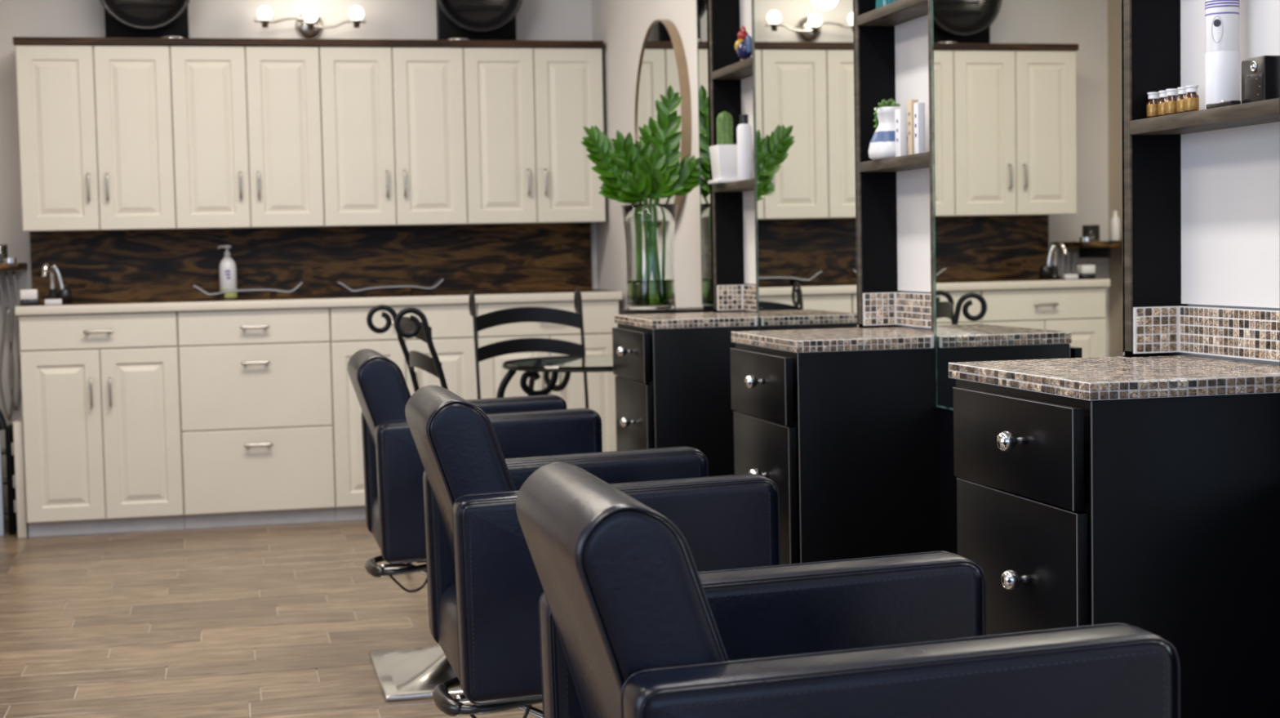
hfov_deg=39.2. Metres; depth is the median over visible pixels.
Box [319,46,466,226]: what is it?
upper cabinet
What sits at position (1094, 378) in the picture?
countertop
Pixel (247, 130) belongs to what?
upper cabinet
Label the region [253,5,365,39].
wall lamp
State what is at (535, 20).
wall
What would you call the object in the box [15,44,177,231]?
upper cabinet
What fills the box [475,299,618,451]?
base cabinet
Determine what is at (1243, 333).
mosaic splash
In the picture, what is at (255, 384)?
base cabinet
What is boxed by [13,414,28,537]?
end panel
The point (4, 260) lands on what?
tin
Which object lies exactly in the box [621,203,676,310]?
glass vase
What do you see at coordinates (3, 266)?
wall shelf
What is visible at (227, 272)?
print
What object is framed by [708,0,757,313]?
shelf niche
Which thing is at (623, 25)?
wall
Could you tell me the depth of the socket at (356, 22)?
7.70 m
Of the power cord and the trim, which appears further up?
the trim
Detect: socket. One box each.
[57,287,72,303]
[260,19,270,27]
[305,22,315,30]
[351,19,361,27]
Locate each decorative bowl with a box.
[100,0,189,38]
[435,0,522,39]
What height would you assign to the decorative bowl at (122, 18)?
0.426 m
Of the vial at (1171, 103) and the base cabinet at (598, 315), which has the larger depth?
the base cabinet at (598, 315)
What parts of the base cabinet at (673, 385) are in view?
knob, knob, drawer, drawer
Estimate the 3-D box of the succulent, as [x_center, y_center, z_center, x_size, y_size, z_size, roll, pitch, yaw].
[0.583,-0.582,4.265,0.073,0.073,0.045,-4,5,-44]
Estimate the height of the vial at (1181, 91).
0.047 m
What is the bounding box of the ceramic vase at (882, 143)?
[867,106,907,159]
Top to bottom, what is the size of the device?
0.070 m
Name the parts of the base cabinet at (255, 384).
drawer, handle, drawer, handle, drawer, handle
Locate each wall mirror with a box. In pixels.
[696,0,714,305]
[752,0,890,330]
[930,0,1168,409]
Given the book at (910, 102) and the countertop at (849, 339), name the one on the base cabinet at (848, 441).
the countertop at (849, 339)
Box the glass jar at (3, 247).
[0,244,8,262]
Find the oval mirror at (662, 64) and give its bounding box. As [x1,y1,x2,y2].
[634,19,691,223]
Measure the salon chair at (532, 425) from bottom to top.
0.837 m
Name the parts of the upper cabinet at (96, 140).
door, handle, handle, door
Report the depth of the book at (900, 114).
4.18 m
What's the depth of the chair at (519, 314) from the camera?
6.67 m
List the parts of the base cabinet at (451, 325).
door, drawer, door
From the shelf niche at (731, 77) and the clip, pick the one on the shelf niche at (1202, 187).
the clip
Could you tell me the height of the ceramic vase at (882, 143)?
0.123 m
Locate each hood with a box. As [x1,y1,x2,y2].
[104,0,185,26]
[441,0,518,28]
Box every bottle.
[217,244,237,298]
[736,114,752,180]
[875,0,897,8]
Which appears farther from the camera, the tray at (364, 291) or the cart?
the tray at (364, 291)
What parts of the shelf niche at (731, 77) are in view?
shelf, shelf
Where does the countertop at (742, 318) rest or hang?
on the base cabinet at (673, 385)
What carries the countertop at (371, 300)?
on the base cabinet at (101, 393)
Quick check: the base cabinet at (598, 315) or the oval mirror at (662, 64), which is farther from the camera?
the base cabinet at (598, 315)
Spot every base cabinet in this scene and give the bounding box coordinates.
[18,311,184,537]
[177,306,335,528]
[328,302,477,520]
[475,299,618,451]
[612,323,759,475]
[729,342,939,564]
[952,378,1279,717]
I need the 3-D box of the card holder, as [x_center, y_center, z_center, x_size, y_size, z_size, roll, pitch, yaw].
[-2.324,-0.226,7.119,0.064,0.022,0.024,-2,4,-13]
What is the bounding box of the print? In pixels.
[225,270,230,278]
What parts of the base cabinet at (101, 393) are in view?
door, handle, drawer, handle, handle, door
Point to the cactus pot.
(723, 157)
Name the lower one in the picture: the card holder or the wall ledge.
the wall ledge
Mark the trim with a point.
(93, 42)
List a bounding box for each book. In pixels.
[894,108,906,156]
[907,99,918,155]
[913,102,925,153]
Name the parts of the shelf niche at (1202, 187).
panel, shelf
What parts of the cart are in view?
handle, frame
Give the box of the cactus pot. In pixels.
[707,144,737,184]
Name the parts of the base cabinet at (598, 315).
door, handle, drawer, handle, door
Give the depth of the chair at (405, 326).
5.81 m
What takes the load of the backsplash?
attached to the wall at (535, 20)
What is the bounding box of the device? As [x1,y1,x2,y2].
[1241,55,1279,103]
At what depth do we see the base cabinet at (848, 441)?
3.94 m
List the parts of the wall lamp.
globe, wall plate, globe, globe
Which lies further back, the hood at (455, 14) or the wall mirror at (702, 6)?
the hood at (455, 14)
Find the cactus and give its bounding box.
[716,111,733,144]
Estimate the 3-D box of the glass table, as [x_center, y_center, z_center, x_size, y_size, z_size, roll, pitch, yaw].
[-0.119,0.359,6.143,0.685,0.711,0.685,-1,3,6]
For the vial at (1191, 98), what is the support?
on the shelf niche at (1202, 187)
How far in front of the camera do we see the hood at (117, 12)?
7.46 m
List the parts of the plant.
stem, stem, stem, stem, stem, stem, stem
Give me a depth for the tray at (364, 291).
7.57 m
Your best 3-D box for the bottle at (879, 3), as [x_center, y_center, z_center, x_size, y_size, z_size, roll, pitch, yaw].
[0.598,-0.894,4.322,0.064,0.120,0.064,-2,4,-13]
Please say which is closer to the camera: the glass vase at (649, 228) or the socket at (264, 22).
the glass vase at (649, 228)
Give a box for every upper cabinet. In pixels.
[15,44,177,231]
[170,45,324,229]
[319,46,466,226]
[462,47,605,224]
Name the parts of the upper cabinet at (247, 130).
door, handle, handle, door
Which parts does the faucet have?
spout, sprayer arm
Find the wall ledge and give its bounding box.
[619,306,702,314]
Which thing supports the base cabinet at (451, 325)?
on the floor
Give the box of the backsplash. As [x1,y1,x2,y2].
[29,222,591,302]
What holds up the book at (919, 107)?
on the shelf niche at (893, 40)
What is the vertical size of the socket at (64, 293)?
0.066 m
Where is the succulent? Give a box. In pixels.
[873,98,900,128]
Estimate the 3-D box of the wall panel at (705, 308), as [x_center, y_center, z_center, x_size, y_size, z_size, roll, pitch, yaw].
[0.279,0.274,5.872,0.100,0.898,0.125,-2,4,-13]
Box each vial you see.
[1146,92,1159,118]
[1158,90,1168,116]
[1164,88,1177,115]
[1177,86,1186,113]
[1184,84,1199,112]
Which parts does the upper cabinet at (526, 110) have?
door, handle, handle, door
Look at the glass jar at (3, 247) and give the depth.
7.29 m
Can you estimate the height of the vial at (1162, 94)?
0.047 m
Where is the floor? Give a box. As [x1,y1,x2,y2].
[0,506,542,717]
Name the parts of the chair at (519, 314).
post, post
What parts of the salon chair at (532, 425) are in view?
seat, backrest, pump lever, plate, arm, arm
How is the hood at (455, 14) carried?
attached to the decorative bowl at (456, 20)
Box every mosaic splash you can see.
[716,284,756,311]
[862,292,931,328]
[1133,306,1279,361]
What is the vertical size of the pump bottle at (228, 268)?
0.226 m
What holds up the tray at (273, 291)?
on the countertop at (371, 300)
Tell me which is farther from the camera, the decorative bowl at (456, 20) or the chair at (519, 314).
the decorative bowl at (456, 20)
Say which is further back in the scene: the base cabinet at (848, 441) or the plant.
the plant
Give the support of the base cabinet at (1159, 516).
on the floor
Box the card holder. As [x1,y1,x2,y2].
[44,298,62,304]
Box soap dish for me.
[19,288,39,305]
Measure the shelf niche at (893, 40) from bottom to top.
1.710 m
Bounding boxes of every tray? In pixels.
[193,280,302,299]
[336,277,444,296]
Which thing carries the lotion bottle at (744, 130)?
on the shelf niche at (731, 77)
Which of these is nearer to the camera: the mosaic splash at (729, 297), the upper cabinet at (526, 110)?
the mosaic splash at (729, 297)
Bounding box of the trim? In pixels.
[13,36,604,48]
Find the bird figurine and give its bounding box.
[734,26,751,60]
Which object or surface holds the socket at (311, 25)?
attached to the wall lamp
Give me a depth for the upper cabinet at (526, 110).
7.69 m
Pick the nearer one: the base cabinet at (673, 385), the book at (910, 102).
the book at (910, 102)
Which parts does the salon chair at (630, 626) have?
backrest, arm, arm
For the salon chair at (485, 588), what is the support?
on the floor
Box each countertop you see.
[14,288,622,315]
[614,311,757,328]
[731,326,933,352]
[948,355,1279,400]
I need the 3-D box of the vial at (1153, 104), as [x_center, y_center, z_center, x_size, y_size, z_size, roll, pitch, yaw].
[0.880,-0.433,3.075,0.024,0.047,0.023,-2,4,-13]
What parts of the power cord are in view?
cord, cord, cord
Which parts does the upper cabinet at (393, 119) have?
door, handle, handle, door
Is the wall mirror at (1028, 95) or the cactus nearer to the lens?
the wall mirror at (1028, 95)
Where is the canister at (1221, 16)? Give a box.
[1204,0,1239,109]
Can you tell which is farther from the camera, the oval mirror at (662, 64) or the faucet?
the faucet
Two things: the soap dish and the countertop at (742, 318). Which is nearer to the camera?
the countertop at (742, 318)
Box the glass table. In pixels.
[496,354,613,397]
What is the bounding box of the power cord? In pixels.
[0,271,22,419]
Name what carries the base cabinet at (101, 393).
on the floor
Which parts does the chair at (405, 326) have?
post, post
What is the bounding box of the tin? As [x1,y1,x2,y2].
[2,257,16,262]
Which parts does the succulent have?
trailing stem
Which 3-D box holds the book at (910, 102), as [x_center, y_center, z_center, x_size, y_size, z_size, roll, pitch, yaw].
[0.632,-0.534,4.159,0.019,0.130,0.026,-2,4,-13]
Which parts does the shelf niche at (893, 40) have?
panel, shelf, shelf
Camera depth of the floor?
5.36 m
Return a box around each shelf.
[0,262,27,270]
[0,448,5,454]
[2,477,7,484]
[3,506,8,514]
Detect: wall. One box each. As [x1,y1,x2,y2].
[0,0,597,519]
[591,0,1279,364]
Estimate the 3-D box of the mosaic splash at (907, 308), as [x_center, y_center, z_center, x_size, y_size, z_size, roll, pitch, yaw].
[0.644,-0.112,4.213,0.091,0.080,0.450,-2,4,-13]
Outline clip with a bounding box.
[1205,99,1240,108]
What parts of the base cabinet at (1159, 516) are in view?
knob, knob, drawer, drawer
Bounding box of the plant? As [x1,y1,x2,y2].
[581,84,699,204]
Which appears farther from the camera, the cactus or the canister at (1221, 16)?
the cactus
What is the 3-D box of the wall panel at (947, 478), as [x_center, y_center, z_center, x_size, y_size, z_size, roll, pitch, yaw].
[0.808,0.489,3.589,0.100,0.722,0.855,-2,4,-13]
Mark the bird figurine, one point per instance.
(743, 46)
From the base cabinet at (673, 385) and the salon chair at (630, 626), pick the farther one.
the base cabinet at (673, 385)
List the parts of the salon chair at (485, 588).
seat, backrest, pump lever, arm, arm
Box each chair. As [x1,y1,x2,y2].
[346,348,602,701]
[366,304,448,563]
[404,384,781,717]
[468,287,588,408]
[515,462,1180,717]
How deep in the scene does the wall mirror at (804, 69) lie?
4.79 m
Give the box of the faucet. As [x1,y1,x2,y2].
[41,262,72,303]
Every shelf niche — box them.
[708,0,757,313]
[853,0,933,331]
[1123,0,1279,351]
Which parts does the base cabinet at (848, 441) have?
knob, knob, drawer, drawer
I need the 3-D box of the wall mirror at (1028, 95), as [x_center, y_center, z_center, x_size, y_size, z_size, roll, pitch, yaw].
[0.774,-0.747,3.513,0.091,1.750,0.855,-2,4,-13]
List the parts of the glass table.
leg, leg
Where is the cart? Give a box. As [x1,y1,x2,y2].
[0,408,17,535]
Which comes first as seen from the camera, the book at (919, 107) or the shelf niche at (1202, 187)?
the shelf niche at (1202, 187)

